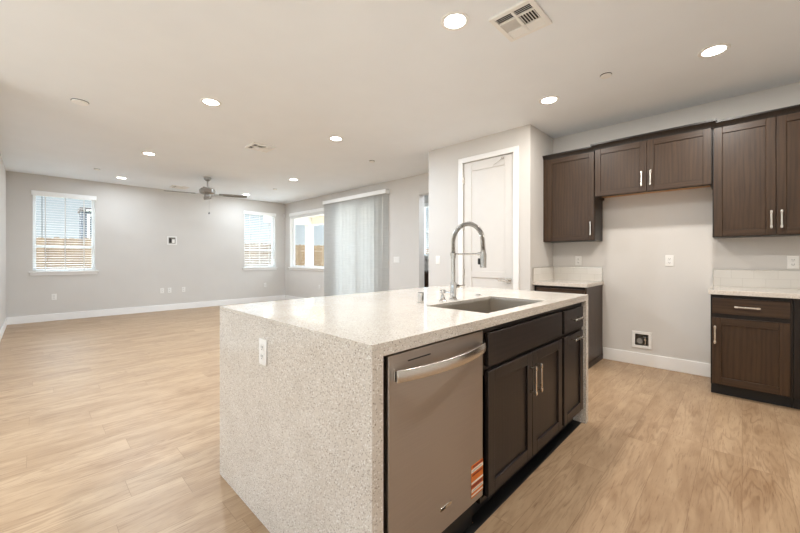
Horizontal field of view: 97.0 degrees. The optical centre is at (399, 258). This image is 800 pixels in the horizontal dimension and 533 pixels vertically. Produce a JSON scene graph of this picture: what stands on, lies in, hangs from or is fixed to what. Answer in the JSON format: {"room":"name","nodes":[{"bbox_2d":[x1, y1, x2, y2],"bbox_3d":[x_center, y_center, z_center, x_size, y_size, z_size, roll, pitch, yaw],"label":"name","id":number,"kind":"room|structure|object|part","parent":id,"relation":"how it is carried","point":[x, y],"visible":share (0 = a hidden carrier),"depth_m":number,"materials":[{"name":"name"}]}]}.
{"room":"kitchen","nodes":[
{"label":"kitchen","id":0,"kind":"room"},
{"bbox_2d":[0,154,5,328],"bbox_3d":[-5.331,-0.185,4.560,4.804,2.743,0.156,0,0,44],"label":"wall","id":1,"kind":"structure","parent":0,"point":[2,167],"depth_m":5.60,"materials":[{"name":"beige paint"}]},
{"bbox_2d":[0,318,6,340],"bbox_3d":[-5.267,1.119,4.616,4.790,0.135,0.014,0,0,44],"label":"baseboard","id":2,"kind":"structure","parent":1,"relation":"attached to","point":[4,325],"depth_m":5.55,"materials":[{"name":"white paint"}]},
{"bbox_2d":[6,171,284,316],"bbox_3d":[-5.204,-0.185,8.258,0.156,2.743,5.649,0,0,44],"label":"wall","id":3,"kind":"structure","parent":0,"point":[134,259],"depth_m":7.70,"materials":[{"name":"beige paint"}]},
{"bbox_2d":[51,294,56,299],"bbox_3d":[-6.576,0.735,6.721,0.009,0.116,0.072,0,0,44],"label":"wall outlet","id":4,"kind":"object","parent":3,"relation":"attached to","point":[53,296],"visible":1,"depth_m":6.72,"materials":[{"name":"white plastic"}]},
{"bbox_2d":[29,195,98,275],"bbox_3d":[-6.502,-0.452,6.868,0.180,1.545,0.979,0,0,44],"label":"window","id":5,"kind":"structure","parent":3,"relation":"in","point":[49,272],"depth_m":6.83,"materials":[{"name":"white plastic"}]},
{"bbox_2d":[31,190,96,270],"bbox_3d":[-6.486,-0.512,6.853,0.084,1.484,0.919,0,0,44],"label":"horizontal blind","id":6,"kind":"object","parent":5,"relation":"attached to","point":[33,192],"visible":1,"depth_m":6.83,"materials":[{"name":"white plastic"}]},
{"bbox_3d":[-6.496,0.221,6.862,0.048,0.018,0.867,0,0,44],"label":"rail","id":7,"kind":"part","parent":6,"relation":"part of","materials":[{"name":"white plastic"}]},
{"bbox_3d":[-6.484,0.281,6.851,0.130,0.081,0.979,0,0,44],"label":"sill","id":8,"kind":"part","parent":5,"relation":"part of","materials":[{"name":"white paint"}]},
{"bbox_2d":[6,295,284,324],"bbox_3d":[-5.143,1.119,8.199,0.014,0.135,5.337,0,0,44],"label":"baseboard","id":9,"kind":"structure","parent":3,"relation":"attached to","point":[120,311],"depth_m":7.54,"materials":[{"name":"white paint"}]},
{"bbox_2d":[167,236,176,244],"bbox_3d":[-5.229,-0.408,8.114,0.008,0.196,0.196,0,0,44],"label":"cable box","id":10,"kind":"object","parent":3,"relation":"attached to","point":[171,240],"visible":1,"depth_m":8.11,"materials":[{"name":"white plastic"}]},
{"bbox_2d":[242,214,277,270],"bbox_3d":[-3.828,-0.452,9.633,0.180,1.545,0.955,0,0,44],"label":"window","id":11,"kind":"structure","parent":3,"relation":"in","point":[272,217],"depth_m":9.85,"materials":[{"name":"white plastic"}]},
{"bbox_2d":[244,211,275,266],"bbox_3d":[-3.811,-0.512,9.617,0.084,1.484,0.895,0,0,44],"label":"horizontal blind","id":12,"kind":"object","parent":11,"relation":"attached to","point":[245,212],"visible":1,"depth_m":9.62,"materials":[{"name":"white plastic"}]},
{"bbox_3d":[-3.821,0.221,9.627,0.048,0.018,0.843,0,0,44],"label":"rail","id":13,"kind":"part","parent":12,"relation":"part of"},
{"bbox_3d":[-3.810,0.281,9.616,0.130,0.081,0.955,0,0,44],"label":"sill","id":14,"kind":"part","parent":11,"relation":"part of","materials":[{"name":"white paint"}]},
{"bbox_2d":[285,173,428,297],"bbox_3d":[-1.039,-0.185,8.051,6.118,2.743,0.156,0,0,44],"label":"wall","id":15,"kind":"structure","parent":0,"point":[406,196],"depth_m":6.99,"materials":[{"name":"beige paint"}]},
{"bbox_2d":[285,295,301,299],"bbox_3d":[-1.469,1.119,8.349,5.059,0.135,0.014,0,0,44],"label":"baseboard","id":16,"kind":"structure","parent":15,"relation":"attached to","point":[287,297],"depth_m":9.88,"materials":[{"name":"white paint"}]},
{"bbox_2d":[264,215,323,224],"bbox_3d":[-2.481,-1.394,10.812,4.000,0.440,1.808,0,0,44],"label":"patio cover","id":17,"kind":"object","parent":15,"relation":"attached to","point":[319,219],"visible":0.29,"depth_m":12.20,"materials":[{"name":"beige paint"}]},
{"bbox_2d":[288,217,323,270],"bbox_3d":[-2.424,-0.452,9.345,1.840,1.545,0.180,0,0,44],"label":"window","id":18,"kind":"structure","parent":15,"relation":"in","point":[293,266],"depth_m":9.92,"materials":[{"name":"white plastic"}]},
{"bbox_3d":[-2.442,0.281,9.327,1.840,0.081,0.130,0,0,44],"label":"sill","id":19,"kind":"part","parent":18,"relation":"part of","materials":[{"name":"white paint"}]},
{"bbox_2d":[289,208,323,218],"bbox_3d":[-2.442,-1.177,9.327,1.780,0.155,0.080,0,0,44],"label":"horizontal blind","id":20,"kind":"object","parent":15,"relation":"attached to","point":[320,211],"visible":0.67,"depth_m":9.28,"materials":[{"name":"white plastic"}]},
{"bbox_3d":[-2.431,-1.107,9.339,1.728,0.015,0.048,0,0,44],"label":"rail","id":21,"kind":"part","parent":20,"relation":"part of","materials":[{"name":"white plastic"}]},
{"bbox_2d":[322,189,389,295],"bbox_3d":[-1.044,-0.110,7.866,2.231,2.552,0.115,0,0,44],"label":"vertical blind","id":22,"kind":"object","parent":15,"relation":"attached to","point":[356,227],"visible":0.84,"depth_m":7.75,"materials":[{"name":"white fabric"}]},
{"bbox_2d":[394,257,399,262],"bbox_3d":[-0.070,0.026,6.997,0.164,0.116,0.012,0,0,44],"label":"light switch","id":23,"kind":"object","parent":15,"relation":"attached to","point":[396,259],"visible":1,"depth_m":6.98,"materials":[{"name":"white plastic"}]},
{"bbox_2d":[0,0,799,203],"bbox_3d":[-1.748,-1.657,4.056,10.966,0.200,9.512,0,0,44],"label":"ceiling","id":24,"kind":"structure","parent":0,"point":[385,78],"depth_m":3.06,"materials":[{"name":"white paint"}]},
{"bbox_2d":[71,98,88,105],"bbox_3d":[-3.177,-1.547,3.512,0.138,0.020,0.138,0,0,44],"label":"smoke detector","id":25,"kind":"object","parent":24,"relation":"attached to","point":[74,100],"visible":1,"depth_m":3.49,"materials":[{"name":"white plastic"}]},
{"bbox_2d":[141,152,156,155],"bbox_3d":[-3.728,-1.554,5.253,0.188,0.007,0.188,0,0,44],"label":"recessed light","id":26,"kind":"object","parent":24,"relation":"in","point":[145,153],"visible":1,"depth_m":5.24,"materials":[{"name":"white plastic"}]},
{"bbox_2d":[169,185,188,189],"bbox_3d":[-4.817,-1.549,7.721,0.290,0.016,0.316,0,0,44],"label":"ceiling vent","id":27,"kind":"object","parent":24,"relation":"in","point":[172,186],"visible":1,"depth_m":7.70,"materials":[{"name":"white plastic"}]},
{"bbox_2d":[164,177,246,213],"bbox_3d":[-3.709,-1.204,6.813,1.059,0.705,1.059,0,0,16],"label":"ceiling fan","id":28,"kind":"object","parent":24,"relation":"hanging from","point":[207,191],"visible":1,"depth_m":6.78,"materials":[{"name":"silver metal"}]},
{"bbox_3d":[-3.494,-1.239,6.418,0.139,0.035,0.500,0,0,-29],"label":"blade","id":29,"kind":"part","parent":28,"relation":"part of","materials":[{"name":"grey metal"}]},
{"bbox_3d":[-3.314,-1.239,7.028,0.500,0.035,0.139,0,0,-29],"label":"blade","id":30,"kind":"part","parent":28,"relation":"part of","materials":[{"name":"wood"}]},
{"bbox_2d":[200,98,221,106],"bbox_3d":[-1.882,-1.554,3.522,0.188,0.007,0.188,0,0,44],"label":"recessed light","id":31,"kind":"object","parent":24,"relation":"in","point":[207,101],"visible":1,"depth_m":3.52,"materials":[{"name":"white plastic"}]},
{"bbox_2d":[244,142,275,152],"bbox_3d":[-1.956,-1.549,4.946,0.290,0.016,0.316,0,0,44],"label":"ceiling vent","id":32,"kind":"object","parent":24,"relation":"in","point":[254,146],"visible":1,"depth_m":4.92,"materials":[{"name":"white plastic"}]},
{"bbox_2d":[329,136,342,140],"bbox_3d":[-0.832,-1.554,4.596,0.188,0.007,0.188,0,0,44],"label":"recessed light","id":33,"kind":"object","parent":24,"relation":"in","point":[333,138],"visible":1,"depth_m":4.59,"materials":[{"name":"white plastic"}]},
{"bbox_2d":[441,11,468,30],"bbox_3d":[0.360,-1.554,2.320,0.188,0.007,0.188,0,0,44],"label":"recessed light","id":34,"kind":"object","parent":24,"relation":"in","point":[454,20],"visible":1,"depth_m":2.31,"materials":[{"name":"white plastic"}]},
{"bbox_2d":[488,0,551,41],"bbox_3d":[0.788,-1.549,2.310,0.290,0.016,0.316,0,0,44],"label":"ceiling vent","id":35,"kind":"object","parent":24,"relation":"in","point":[525,17],"visible":1,"depth_m":2.30,"materials":[{"name":"white plastic"}]},
{"bbox_2d":[539,96,558,104],"bbox_3d":[1.466,-1.554,3.478,0.188,0.007,0.188,0,0,44],"label":"recessed light","id":36,"kind":"object","parent":24,"relation":"in","point":[547,100],"visible":1,"depth_m":3.48,"materials":[{"name":"white plastic"}]},
{"bbox_2d":[600,72,611,78],"bbox_3d":[1.749,-1.548,3.003,0.089,0.018,0.089,0,0,44],"label":"sprinkler cover","id":37,"kind":"object","parent":24,"relation":"attached to","point":[608,74],"visible":1,"depth_m":2.99,"materials":[{"name":"white plastic"}]},
{"bbox_2d":[698,43,730,57],"bbox_3d":[2.352,-1.554,2.650,0.188,0.007,0.188,0,0,44],"label":"recessed light","id":38,"kind":"object","parent":24,"relation":"in","point":[717,49],"visible":1,"depth_m":2.64,"materials":[{"name":"white plastic"}]},
{"bbox_2d":[0,300,799,532],"bbox_3d":[-1.748,1.236,4.056,10.966,0.100,9.512,0,0,44],"label":"floor","id":39,"kind":"structure","parent":0,"point":[109,424],"depth_m":2.18,"materials":[{"name":"brown wood"}]},
{"bbox_2d":[220,285,587,532],"bbox_3d":[0.188,0.724,2.255,1.262,0.924,2.087,0,0,44],"label":"countertop","id":40,"kind":"structure","parent":39,"relation":"on","point":[301,433],"depth_m":1.44,"materials":[{"name":"white stone"}]},
{"bbox_2d":[259,338,266,366],"bbox_3d":[-0.608,0.415,1.567,0.072,0.116,0.009,0,0,44],"label":"wall outlet","id":41,"kind":"object","parent":40,"relation":"attached to","point":[262,342],"visible":1,"depth_m":1.56,"materials":[{"name":"white plastic"}]},
{"bbox_2d":[417,292,423,302],"bbox_3d":[0.122,0.231,2.083,0.042,0.062,0.042,0,0,44],"label":"air gap cap","id":42,"kind":"object","parent":40,"relation":"on","point":[420,294],"visible":0.99,"depth_m":2.07,"materials":[{"name":"silver metal"}]},
{"bbox_2d":[439,289,450,301],"bbox_3d":[0.269,0.226,2.135,0.075,0.073,0.048,0,0,44],"label":"soap dispenser","id":43,"kind":"object","parent":40,"relation":"on","point":[442,291],"visible":1,"depth_m":2.13,"materials":[{"name":"silver metal"}]},
{"bbox_2d":[449,221,485,299],"bbox_3d":[0.449,0.017,2.216,0.260,0.489,0.151,0,0,44],"label":"faucet","id":44,"kind":"object","parent":40,"relation":"on","point":[482,260],"visible":1,"depth_m":2.21,"materials":[{"name":"silver metal"}]},
{"bbox_3d":[0.406,-0.026,2.188,0.223,0.019,0.038,0,0,44],"label":"holder arm","id":45,"kind":"part","parent":44,"relation":"part of","materials":[{"name":"silver metal"}]},
{"bbox_2d":[439,299,532,312],"bbox_3d":[0.523,0.401,2.072,0.396,0.236,0.721,0,0,44],"label":"sink","id":46,"kind":"object","parent":40,"relation":"in","point":[489,305],"visible":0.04,"depth_m":2.37,"materials":[{"name":"silver metal"}]},
{"bbox_2d":[424,271,428,286],"bbox_3d":[0.750,0.736,7.607,1.340,0.900,0.618,0,0,44],"label":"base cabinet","id":47,"kind":"object","parent":39,"relation":"on","point":[426,273],"visible":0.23,"depth_m":7.39,"materials":[{"name":"brown wood"}]},
{"bbox_3d":[0.789,0.696,7.182,0.643,0.760,0.020,0,0,44],"label":"door","id":48,"kind":"part","parent":47,"relation":"part of","materials":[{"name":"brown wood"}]},
{"bbox_2d":[383,330,485,532],"bbox_3d":[-0.030,0.750,1.522,0.663,0.872,0.586,0,0,44],"label":"dishwasher","id":49,"kind":"object","parent":39,"relation":"on","point":[433,392],"visible":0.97,"depth_m":1.29,"materials":[{"name":"silver metal"}]},
{"bbox_3d":[0.189,0.381,1.318,0.063,0.040,0.542,0,0,44],"label":"bowed handle","id":50,"kind":"part","parent":49,"relation":"part of","materials":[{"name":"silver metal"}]},
{"bbox_3d":[-0.066,1.111,1.556,0.525,0.150,0.574,0,0,44],"label":"toe panel","id":51,"kind":"part","parent":49,"relation":"part of","materials":[{"name":"black paint"}]},
{"bbox_2d":[472,308,561,515],"bbox_3d":[0.480,0.746,2.103,0.686,0.880,0.954,0,0,44],"label":"base cabinet","id":52,"kind":"object","parent":39,"relation":"on","point":[522,358],"visible":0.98,"depth_m":1.82,"materials":[{"name":"brown wood"}]},
{"bbox_3d":[0.547,0.787,1.747,0.020,0.562,0.460,0,0,44],"label":"door","id":53,"kind":"part","parent":52,"relation":"part of","materials":[{"name":"brown wood"}]},
{"bbox_3d":[0.708,0.646,1.872,0.038,0.155,0.016,0,0,44],"label":"handle","id":54,"kind":"part","parent":52,"relation":"part of","materials":[{"name":"silver metal"}]},
{"bbox_3d":[0.757,0.646,1.923,0.038,0.155,0.016,0,0,44],"label":"handle","id":55,"kind":"part","parent":52,"relation":"part of","materials":[{"name":"silver metal"}]},
{"bbox_3d":[0.860,0.787,2.071,0.020,0.562,0.434,0,0,44],"label":"door","id":56,"kind":"part","parent":52,"relation":"part of","materials":[{"name":"brown wood"}]},
{"bbox_2d":[463,420,581,532],"bbox_3d":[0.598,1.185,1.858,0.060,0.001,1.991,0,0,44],"label":"toe kick","id":57,"kind":"object","parent":39,"relation":"on","point":[510,487],"depth_m":1.88,"materials":[{"name":"black paint"}]},
{"bbox_2d":[531,302,583,440],"bbox_3d":[0.959,0.746,2.598,0.686,0.880,0.425,0,0,44],"label":"base cabinet","id":58,"kind":"object","parent":39,"relation":"on","point":[572,336],"visible":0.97,"depth_m":2.37,"materials":[{"name":"brown wood"}]},
{"bbox_3d":[1.166,0.787,2.388,0.020,0.562,0.370,0,0,44],"label":"door","id":59,"kind":"part","parent":58,"relation":"part of","materials":[{"name":"brown wood"}]},
{"bbox_3d":[1.166,0.412,2.388,0.020,0.144,0.370,0,0,44],"label":"drawer","id":60,"kind":"part","parent":58,"relation":"part of","materials":[{"name":"brown wood"}]},
{"bbox_3d":[1.189,0.404,2.369,0.038,0.016,0.155,0,0,44],"label":"handle","id":61,"kind":"part","parent":58,"relation":"part of","materials":[{"name":"silver metal"}]},
{"bbox_3d":[1.189,0.535,2.369,0.038,0.016,0.155,0,0,44],"label":"handle","id":62,"kind":"part","parent":58,"relation":"part of","materials":[{"name":"silver metal"}]},
{"bbox_2d":[534,285,602,368],"bbox_3d":[1.979,0.748,4.165,0.582,0.876,0.637,0,0,44],"label":"base cabinet","id":63,"kind":"object","parent":39,"relation":"on","point":[595,293],"visible":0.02,"depth_m":3.98,"materials":[{"name":"brown wood"}]},
{"bbox_3d":[1.789,0.407,3.972,0.518,0.134,0.020,0,0,44],"label":"drawer","id":64,"kind":"part","parent":63,"relation":"part of","materials":[{"name":"brown wood"}]},
{"bbox_2d":[533,279,603,287],"bbox_3d":[1.983,0.291,4.165,0.589,0.038,0.632,0,0,44],"label":"countertop","id":65,"kind":"structure","parent":63,"relation":"on","point":[554,282],"depth_m":3.98,"materials":[{"name":"white stone"}]},
{"bbox_3d":[2.190,0.748,3.990,0.018,0.876,0.595,0,0,44],"label":"panel","id":66,"kind":"part","parent":63,"relation":"part of","materials":[{"name":"brown wood"}]},
{"bbox_3d":[2.209,1.159,3.990,0.008,0.055,0.569,0,0,44],"label":"shoe moulding","id":67,"kind":"part","parent":63,"relation":"part of","materials":[{"name":"brown wood"}]},
{"bbox_2d":[711,294,793,407],"bbox_3d":[3.070,0.748,3.109,0.486,0.876,0.637,0,0,44],"label":"base cabinet","id":68,"kind":"object","parent":39,"relation":"on","point":[752,338],"visible":0.97,"depth_m":2.90,"materials":[{"name":"brown wood"}]},
{"bbox_3d":[2.709,0.655,3.042,0.016,0.155,0.038,0,0,44],"label":"handle","id":69,"kind":"part","parent":68,"relation":"part of","materials":[{"name":"silver metal"}]},
{"bbox_3d":[2.851,0.407,2.904,0.155,0.016,0.038,0,0,44],"label":"handle","id":70,"kind":"part","parent":68,"relation":"part of","materials":[{"name":"silver metal"}]},
{"bbox_3d":[2.880,0.407,2.917,0.456,0.134,0.020,0,0,44],"label":"drawer","id":71,"kind":"part","parent":68,"relation":"part of","materials":[{"name":"brown wood"}]},
{"bbox_3d":[2.880,0.794,2.917,0.456,0.569,0.020,0,0,44],"label":"door","id":72,"kind":"part","parent":68,"relation":"part of","materials":[{"name":"brown wood"}]},
{"bbox_2d":[793,299,799,409],"bbox_3d":[3.598,0.748,2.626,0.940,0.876,0.599,0,0,44],"label":"base cabinet","id":73,"kind":"object","parent":39,"relation":"on","point":[796,400],"visible":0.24,"depth_m":2.74,"materials":[{"name":"brown wood"}]},
{"bbox_2d":[708,286,799,298],"bbox_3d":[3.408,0.291,2.786,1.445,0.038,0.632,0,0,44],"label":"countertop","id":74,"kind":"structure","parent":73,"relation":"on","point":[718,290],"depth_m":2.95,"materials":[{"name":"white stone"}]},
{"bbox_2d":[424,195,428,270],"bbox_3d":[0.995,-0.185,7.106,2.650,2.743,1.314,0,0,44],"label":"wall","id":75,"kind":"structure","parent":0,"point":[426,197],"depth_m":8.17,"materials":[{"name":"beige paint"}]},
{"bbox_2d":[424,207,428,258],"bbox_3d":[0.883,-0.612,7.974,1.120,1.265,0.180,0,0,44],"label":"window","id":76,"kind":"structure","parent":75,"relation":"in","point":[426,256],"depth_m":8.33,"materials":[{"name":"white plastic"}]},
{"bbox_2d":[424,203,428,254],"bbox_3d":[0.867,-0.672,7.958,1.060,1.204,0.084,0,0,44],"label":"horizontal blind","id":77,"kind":"object","parent":76,"relation":"attached to","point":[425,204],"visible":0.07,"depth_m":8.17,"materials":[{"name":"white plastic"}]},
{"bbox_2d":[429,124,552,290],"bbox_3d":[1.361,-0.185,5.040,1.520,2.743,1.146,0,0,44],"label":"wall","id":78,"kind":"structure","parent":0,"point":[533,143],"depth_m":4.51,"materials":[{"name":"beige paint"}]},
{"bbox_2d":[436,256,439,263],"bbox_3d":[0.537,0.024,5.032,0.072,0.116,0.012,0,0,44],"label":"light switch","id":79,"kind":"object","parent":78,"relation":"attached to","point":[437,257],"visible":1,"depth_m":5.03,"materials":[{"name":"white plastic"}]},
{"bbox_2d":[458,146,518,289],"bbox_3d":[1.105,-0.075,4.491,0.857,2.522,0.093,0,0,44],"label":"door","id":80,"kind":"structure","parent":78,"relation":"in","point":[491,185],"depth_m":4.48,"materials":[{"name":"white paint"}]},
{"bbox_3d":[1.270,0.271,4.307,0.153,0.060,0.058,0,0,44],"label":"lever","id":81,"kind":"part","parent":80,"relation":"part of","materials":[{"name":"silver metal"}]},
{"bbox_2d":[553,82,799,363],"bbox_3d":[3.129,-0.185,3.606,3.016,2.743,0.156,0,0,44],"label":"wall","id":82,"kind":"structure","parent":0,"point":[641,293],"depth_m":3.77,"materials":[{"name":"beige paint"}]},
{"bbox_2d":[533,267,602,281],"bbox_3d":[1.979,0.190,4.170,0.575,0.163,0.630,0,0,44],"label":"tile backsplash","id":83,"kind":"structure","parent":82,"relation":"attached to","point":[539,273],"depth_m":4.36,"materials":[{"name":"white tile"}]},
{"bbox_2d":[542,146,602,242],"bbox_3d":[2.073,-0.730,4.268,0.575,1.056,0.359,0,0,44],"label":"upper cabinet","id":84,"kind":"object","parent":82,"relation":"attached to","point":[572,212],"visible":0.98,"depth_m":4.15,"materials":[{"name":"brown wood"}]},
{"bbox_3d":[1.978,-1.228,4.170,0.575,0.060,0.054,0,0,44],"label":"crown moulding","id":85,"kind":"part","parent":84,"relation":"part of","materials":[{"name":"brown wood"}]},
{"bbox_2d":[575,256,581,265],"bbox_3d":[2.209,0.031,4.381,0.072,0.116,0.009,0,0,44],"label":"wall outlet","id":86,"kind":"object","parent":82,"relation":"attached to","point":[578,259],"visible":1,"depth_m":4.38,"materials":[{"name":"white plastic"}]},
{"bbox_2d":[632,330,651,349],"bbox_3d":[2.710,0.905,3.953,0.184,0.184,0.092,0,0,44],"label":"water supply box","id":87,"kind":"object","parent":82,"relation":"attached to","point":[640,339],"visible":1,"depth_m":3.95,"materials":[{"name":"white plastic"}]},
{"bbox_2d":[635,334,647,345],"bbox_3d":[2.713,0.905,3.956,0.146,0.146,0.082,0,0,44],"label":"recessed tray","id":88,"kind":"object","parent":87,"relation":"on","point":[640,339],"depth_m":3.97,"materials":[{"name":"black plastic"}]},
{"bbox_2d":[590,119,716,200],"bbox_3d":[2.630,-0.978,3.716,1.056,0.592,0.377,0,0,44],"label":"upper cabinet","id":89,"kind":"object","parent":82,"relation":"attached to","point":[680,157],"visible":0.96,"depth_m":3.56,"materials":[{"name":"brown wood"}]},
{"bbox_3d":[2.354,-0.947,3.788,0.480,0.518,0.020,0,0,44],"label":"door","id":90,"kind":"part","parent":89,"relation":"part of","materials":[{"name":"brown wood"}]},
{"bbox_3d":[2.532,-0.817,3.575,0.016,0.155,0.038,0,0,44],"label":"handle","id":91,"kind":"part","parent":89,"relation":"part of","materials":[{"name":"silver metal"}]},
{"bbox_3d":[2.635,-1.239,3.722,1.056,0.070,0.361,0,0,44],"label":"crown moulding","id":92,"kind":"part","parent":89,"relation":"part of","materials":[{"name":"brown wood"}]},
{"bbox_3d":[2.656,-0.714,3.743,0.956,0.004,0.298,0,0,44],"label":"underside panel","id":93,"kind":"part","parent":89,"relation":"part of","materials":[{"name":"brown wood"}]},
{"bbox_3d":[2.706,-0.947,3.447,0.492,0.518,0.020,0,0,44],"label":"door","id":94,"kind":"part","parent":89,"relation":"part of","materials":[{"name":"brown wood"}]},
{"bbox_2d":[603,347,710,376],"bbox_3d":[2.757,1.119,3.847,0.986,0.135,0.014,0,0,44],"label":"baseboard","id":95,"kind":"structure","parent":82,"relation":"attached to","point":[667,363],"depth_m":3.80,"materials":[{"name":"white paint"}]},
{"bbox_2d":[665,255,673,265],"bbox_3d":[2.859,0.026,3.752,0.072,0.116,0.009,0,0,44],"label":"wall outlet","id":96,"kind":"object","parent":82,"relation":"attached to","point":[669,259],"visible":1,"depth_m":3.75,"materials":[{"name":"white plastic"}]},
{"bbox_2d":[712,104,799,238],"bbox_3d":[3.284,-0.727,3.096,0.812,1.062,0.359,0,0,44],"label":"upper cabinet","id":97,"kind":"object","parent":82,"relation":"attached to","point":[756,156],"visible":1,"depth_m":3.08,"materials":[{"name":"brown wood"}]},
{"bbox_3d":[3.049,-0.701,3.140,0.393,0.998,0.020,0,0,44],"label":"door","id":98,"kind":"part","parent":97,"relation":"part of","materials":[{"name":"brown wood"}]},
{"bbox_3d":[3.189,-1.228,2.998,0.812,0.060,0.054,0,0,44],"label":"crown moulding","id":99,"kind":"part","parent":97,"relation":"part of","materials":[{"name":"brown wood"}]},
{"bbox_3d":[3.151,-0.331,3.001,0.016,0.155,0.038,0,0,44],"label":"handle","id":100,"kind":"part","parent":97,"relation":"part of","materials":[{"name":"silver metal"}]},
{"bbox_3d":[3.194,-0.331,2.960,0.016,0.155,0.038,0,0,44],"label":"handle","id":101,"kind":"part","parent":97,"relation":"part of","materials":[{"name":"silver metal"}]},
{"bbox_3d":[3.337,-0.701,2.862,0.399,0.998,0.020,0,0,44],"label":"door","id":102,"kind":"part","parent":97,"relation":"part of","materials":[{"name":"brown wood"}]},
{"bbox_2d":[713,269,799,288],"bbox_3d":[3.626,0.190,3.007,1.439,0.163,0.011,0,0,44],"label":"tile backsplash","id":103,"kind":"structure","parent":82,"relation":"attached to","point":[783,279],"depth_m":3.29,"materials":[{"name":"white tile"}]},
{"bbox_2d":[787,256,798,268],"bbox_3d":[3.491,0.036,3.141,0.072,0.116,0.009,0,0,44],"label":"wall outlet","id":104,"kind":"object","parent":82,"relation":"attached to","point":[792,261],"visible":1,"depth_m":3.14,"materials":[{"name":"white plastic"}]},
{"label":"outside","id":105,"kind":"structure","parent":0,"visible":0},
{"bbox_3d":[-21.521,1.396,27.776,50.440,0.180,70.000,0,0,44],"label":"ground","id":106,"kind":"structure","parent":105,"visible":0},
{"bbox_2d":[77,207,91,239],"bbox_3d":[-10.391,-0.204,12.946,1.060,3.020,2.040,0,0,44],"label":"house","id":107,"kind":"structure","parent":106,"relation":"on","point":[88,214],"depth_m":12.01,"materials":[{"name":"stone"}]},
{"bbox_3d":[-10.422,-0.814,12.217,0.030,1.400,0.590,0,0,44],"label":"window trim","id":108,"kind":"part","parent":107,"relation":"part of","materials":[{"name":"white paint"}]},
{"bbox_3d":[-10.427,-0.774,12.223,0.015,1.320,0.430,0,0,44],"label":"pane","id":109,"kind":"part","parent":107,"relation":"part of","materials":[{"name":"glass"}]},
{"bbox_2d":[36,237,428,268],"bbox_3d":[-4.482,0.379,13.385,0.064,1.855,25.008,0,0,44],"label":"fence","id":110,"kind":"object","parent":106,"relation":"on","point":[299,249],"visible":0.1,"depth_m":9.31,"materials":[{"name":"brown wood"}]},
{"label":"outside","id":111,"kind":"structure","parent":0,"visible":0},
{"bbox_3d":[-0.024,1.351,11.949,5.550,0.270,6.858,0,0,44],"label":"patio slab","id":112,"kind":"object","parent":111,"visible":0},
{"bbox_2d":[305,225,313,265],"bbox_3d":[-3.206,0.021,12.507,0.210,2.390,0.210,0,0,44],"label":"patio column","id":113,"kind":"structure","parent":112,"relation":"on","point":[309,229],"depth_m":12.44,"materials":[{"name":"beige paint"}]}
]}

